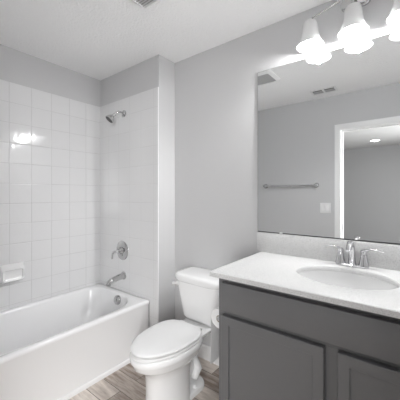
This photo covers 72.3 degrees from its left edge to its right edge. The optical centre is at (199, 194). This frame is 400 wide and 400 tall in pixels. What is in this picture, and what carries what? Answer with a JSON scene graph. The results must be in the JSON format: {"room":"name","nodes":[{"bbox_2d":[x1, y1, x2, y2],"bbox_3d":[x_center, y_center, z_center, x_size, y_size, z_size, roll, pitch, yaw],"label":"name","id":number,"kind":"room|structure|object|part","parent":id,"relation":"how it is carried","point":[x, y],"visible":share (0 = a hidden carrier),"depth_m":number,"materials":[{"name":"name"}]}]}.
{"room":"bathroom","nodes":[
{"label":"bathroom","id":0,"kind":"room"},
{"bbox_2d":[0,44,99,106],"bbox_3d":[-1.450,0.084,2.238,0.100,2.440,1.931,0,0,38],"label":"wall","id":1,"kind":"structure","parent":0,"point":[17,67],"depth_m":2.34,"materials":[{"name":"grey paint"}]},
{"bbox_2d":[0,262,24,283],"bbox_3d":[-1.441,0.608,2.108,0.058,0.137,0.176,0,0,38],"label":"soap dish","id":2,"kind":"object","parent":1,"relation":"attached to","point":[12,272],"visible":1,"depth_m":2.10,"materials":[{"name":"white ceramic"}]},
{"bbox_2d":[0,79,99,310],"bbox_3d":[-1.462,0.018,2.135,0.008,1.773,1.524,0,0,38],"label":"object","id":3,"kind":"structure","parent":1,"relation":"attached to","point":[50,143],"depth_m":2.34,"materials":[{"name":"white tile"}]},
{"bbox_2d":[100,55,174,327],"bbox_3d":[-0.607,0.084,2.557,0.840,2.440,0.192,0,0,38],"label":"wall","id":4,"kind":"structure","parent":0,"point":[156,71],"depth_m":2.31,"materials":[{"name":"grey paint"}]},
{"bbox_2d":[105,271,125,286],"bbox_3d":[-0.748,0.749,2.417,0.066,0.092,0.187,0,0,38],"label":"tub spout","id":5,"kind":"object","parent":4,"relation":"attached to","point":[122,275],"visible":1,"depth_m":2.40,"materials":[{"name":"silver metal"}]},
{"bbox_2d":[106,110,125,122],"bbox_3d":[-0.756,-0.696,2.446,0.170,0.132,0.080,0,0,-41],"label":"shower","id":6,"kind":"object","parent":4,"relation":"attached to","point":[110,118],"visible":1,"depth_m":2.42,"materials":[{"name":"silver metal"}]},
{"bbox_2d":[111,241,127,259],"bbox_3d":[-0.732,0.514,2.475,0.174,0.174,0.074,0,0,38],"label":"shower valve","id":7,"kind":"object","parent":4,"relation":"attached to","point":[122,248],"visible":1,"depth_m":2.48,"materials":[{"name":"silver metal"}]},
{"bbox_3d":[-0.748,0.535,2.481,0.100,0.110,0.064,0,0,38],"label":"lever handle","id":8,"kind":"part","parent":7,"relation":"part of","materials":[{"name":"silver metal"}]},
{"bbox_2d":[100,87,157,326],"bbox_3d":[-0.666,0.217,2.476,0.829,2.173,0.008,0,0,38],"label":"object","id":9,"kind":"structure","parent":4,"relation":"attached to","point":[129,144],"depth_m":2.42,"materials":[{"name":"white tile"}]},
{"bbox_2d":[158,87,158,322],"bbox_3d":[-0.338,0.217,2.221,0.003,2.173,0.008,0,0,38],"label":"trim","id":10,"kind":"structure","parent":4,"relation":"attached to","point":[158,87],"depth_m":2.22,"materials":[{"name":"white paint"}]},
{"bbox_2d":[68,357,218,399],"bbox_3d":[-0.322,1.354,1.360,2.959,0.100,1.931,0,0,38],"label":"floor","id":11,"kind":"structure","parent":0,"point":[125,383],"depth_m":1.86,"materials":[{"name":"brown wood"}]},
{"bbox_2d":[0,283,148,399],"bbox_3d":[-1.169,1.093,1.907,0.732,0.423,1.506,0,0,38],"label":"bathtub","id":12,"kind":"object","parent":11,"relation":"on","point":[57,347],"visible":0.98,"depth_m":1.98,"materials":[{"name":"white ceramic"}]},
{"bbox_3d":[-0.730,0.936,2.423,0.080,0.081,0.037,0,0,28],"label":"overflow plate","id":13,"kind":"part","parent":12,"relation":"part of","materials":[{"name":"silver metal"}]},
{"bbox_2d":[130,267,218,399],"bbox_3d":[-0.134,0.945,1.821,0.442,0.718,0.756,0,0,38],"label":"toilet","id":14,"kind":"object","parent":11,"relation":"on","point":[166,352],"visible":0.96,"depth_m":1.71,"materials":[{"name":"white ceramic"}]},
{"bbox_3d":[-0.221,0.896,1.709,0.344,0.025,0.468,0,0,38],"label":"lid","id":15,"kind":"part","parent":14,"relation":"part of","materials":[{"name":"white plastic"}]},
{"bbox_3d":[-0.219,0.921,1.712,0.340,0.019,0.471,0,0,38],"label":"seat","id":16,"kind":"part","parent":14,"relation":"part of","materials":[{"name":"white plastic"}]},
{"bbox_3d":[0.024,0.614,2.024,0.442,0.056,0.242,0,0,38],"label":"tank lid","id":17,"kind":"part","parent":14,"relation":"part of","materials":[{"name":"white ceramic"}]},
{"bbox_3d":[0.029,0.784,2.029,0.402,0.293,0.218,0,0,38],"label":"tank","id":18,"kind":"part","parent":14,"relation":"part of","materials":[{"name":"white ceramic"}]},
{"bbox_2d":[216,278,399,399],"bbox_3d":[0.646,0.859,1.315,1.168,0.890,0.586,0,0,38],"label":"vanity cabinet","id":19,"kind":"object","parent":11,"relation":"on","point":[274,345],"visible":0.88,"depth_m":1.13,"materials":[{"name":"grey paint"}]},
{"bbox_2d":[210,307,218,363],"bbox_3d":[0.138,0.825,1.605,0.119,0.339,0.102,0,0,38],"label":"toilet paper roll","id":20,"kind":"object","parent":19,"relation":"hanging from","point":[214,354],"visible":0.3,"depth_m":1.62,"materials":[{"name":"white paper"}]},
{"bbox_3d":[0.303,0.891,1.229,0.478,0.576,0.030,0,0,38],"label":"door","id":21,"kind":"part","parent":19,"relation":"part of","materials":[{"name":"grey paint"}]},
{"bbox_2d":[209,232,399,318],"bbox_3d":[0.659,0.338,1.301,1.134,0.153,0.615,0,0,38],"label":"countertop","id":22,"kind":"structure","parent":19,"relation":"on","point":[279,261],"depth_m":1.40,"materials":[{"name":"white stone"}]},
{"bbox_2d":[298,270,396,289],"bbox_3d":[0.685,0.486,1.307,0.450,0.143,0.360,0,0,38],"label":"sink","id":23,"kind":"object","parent":22,"relation":"in","point":[336,278],"visible":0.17,"depth_m":1.44,"materials":[{"name":"white ceramic"}]},
{"bbox_2d":[324,240,382,268],"bbox_3d":[0.797,0.317,1.451,0.284,0.146,0.137,0,0,38],"label":"bathroom faucet","id":24,"kind":"object","parent":22,"relation":"on","point":[363,263],"visible":1,"depth_m":1.46,"materials":[{"name":"silver metal"}]},
{"bbox_3d":[0.755,0.330,1.536,0.113,0.096,0.054,0,0,38],"label":"handle","id":25,"kind":"part","parent":24,"relation":"part of","materials":[{"name":"silver metal"}]},
{"bbox_3d":[0.795,0.311,1.448,0.042,0.135,0.131,0,0,38],"label":"spout","id":26,"kind":"part","parent":24,"relation":"part of","materials":[{"name":"silver metal"}]},
{"bbox_3d":[0.823,0.382,1.484,0.160,0.014,0.052,0,0,38],"label":"plate","id":27,"kind":"part","parent":24,"relation":"part of","materials":[{"name":"silver metal"}]},
{"bbox_3d":[0.890,0.330,1.431,0.113,0.096,0.054,0,0,38],"label":"handle","id":28,"kind":"part","parent":24,"relation":"part of","materials":[{"name":"silver metal"}]},
{"bbox_3d":[0.510,0.508,1.069,1.002,0.137,0.030,0,0,38],"label":"drawer","id":29,"kind":"part","parent":19,"relation":"part of","materials":[{"name":"grey paint"}]},
{"bbox_3d":[0.718,0.891,0.906,0.474,0.576,0.030,0,0,38],"label":"door","id":30,"kind":"part","parent":19,"relation":"part of","materials":[{"name":"grey paint"}]},
{"bbox_2d":[0,0,330,80],"bbox_3d":[-0.322,-1.186,1.360,2.959,0.100,1.931,0,0,38],"label":"ceiling","id":31,"kind":"structure","parent":0,"point":[97,39],"depth_m":1.86,"materials":[{"name":"white paint"}]},
{"bbox_2d":[131,0,159,9],"bbox_3d":[-0.314,-1.124,1.493,0.270,0.024,0.270,0,0,38],"label":"exhaust fan","id":32,"kind":"object","parent":31,"relation":"attached to","point":[145,4],"visible":1,"depth_m":1.60,"materials":[{"name":"white plastic"}]},
{"bbox_2d":[175,0,399,346],"bbox_3d":[0.240,0.084,2.083,2.759,2.440,0.100,0,0,38],"label":"wall","id":33,"kind":"structure","parent":0,"point":[216,88],"depth_m":2.05,"materials":[{"name":"grey paint"}]},
{"bbox_2d":[198,343,218,365],"bbox_3d":[0.116,1.249,2.108,0.826,0.110,0.013,0,0,38],"label":"baseboard","id":34,"kind":"structure","parent":33,"relation":"attached to","point":[204,352],"depth_m":2.16,"materials":[{"name":"white paint"}]},
{"bbox_2d":[257,232,399,270],"bbox_3d":[0.842,0.325,1.536,1.134,0.129,0.020,0,0,38],"label":"backsplash","id":35,"kind":"structure","parent":33,"relation":"attached to","point":[291,245],"depth_m":1.62,"materials":[{"name":"white stone"}]},
{"bbox_2d":[258,31,399,243],"bbox_3d":[0.845,-0.290,1.542,1.132,1.096,0.010,0,0,38],"label":"wall mirror","id":36,"kind":"object","parent":33,"relation":"attached to","point":[329,122],"visible":1,"depth_m":1.59,"materials":[{"name":"grey mirror"}]},
{"bbox_2d":[297,0,399,52],"bbox_3d":[0.818,-0.981,1.461,0.587,0.247,0.170,0,0,38],"label":"vanity light","id":37,"kind":"object","parent":33,"relation":"attached to","point":[354,26],"visible":1,"depth_m":1.50,"materials":[{"name":"white glass"}]},
{"bbox_3d":[0.637,-0.928,1.587,0.147,0.142,0.147,0,0,38],"label":"lamp shade","id":38,"kind":"part","parent":37,"relation":"part of","materials":[{"name":"white glass"}]},
{"bbox_3d":[0.811,-0.929,1.452,0.064,0.105,0.064,0,0,38],"label":"bulb","id":39,"kind":"part","parent":37,"relation":"part of","materials":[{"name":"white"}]},
{"bbox_3d":[0.811,-0.928,1.452,0.147,0.142,0.147,0,0,38],"label":"lamp shade","id":40,"kind":"part","parent":37,"relation":"part of","materials":[{"name":"white glass"}]},
{"bbox_3d":[0.985,-0.928,1.317,0.147,0.142,0.147,0,0,38],"label":"lamp shade","id":41,"kind":"part","parent":37,"relation":"part of","materials":[{"name":"white glass"}]}
]}

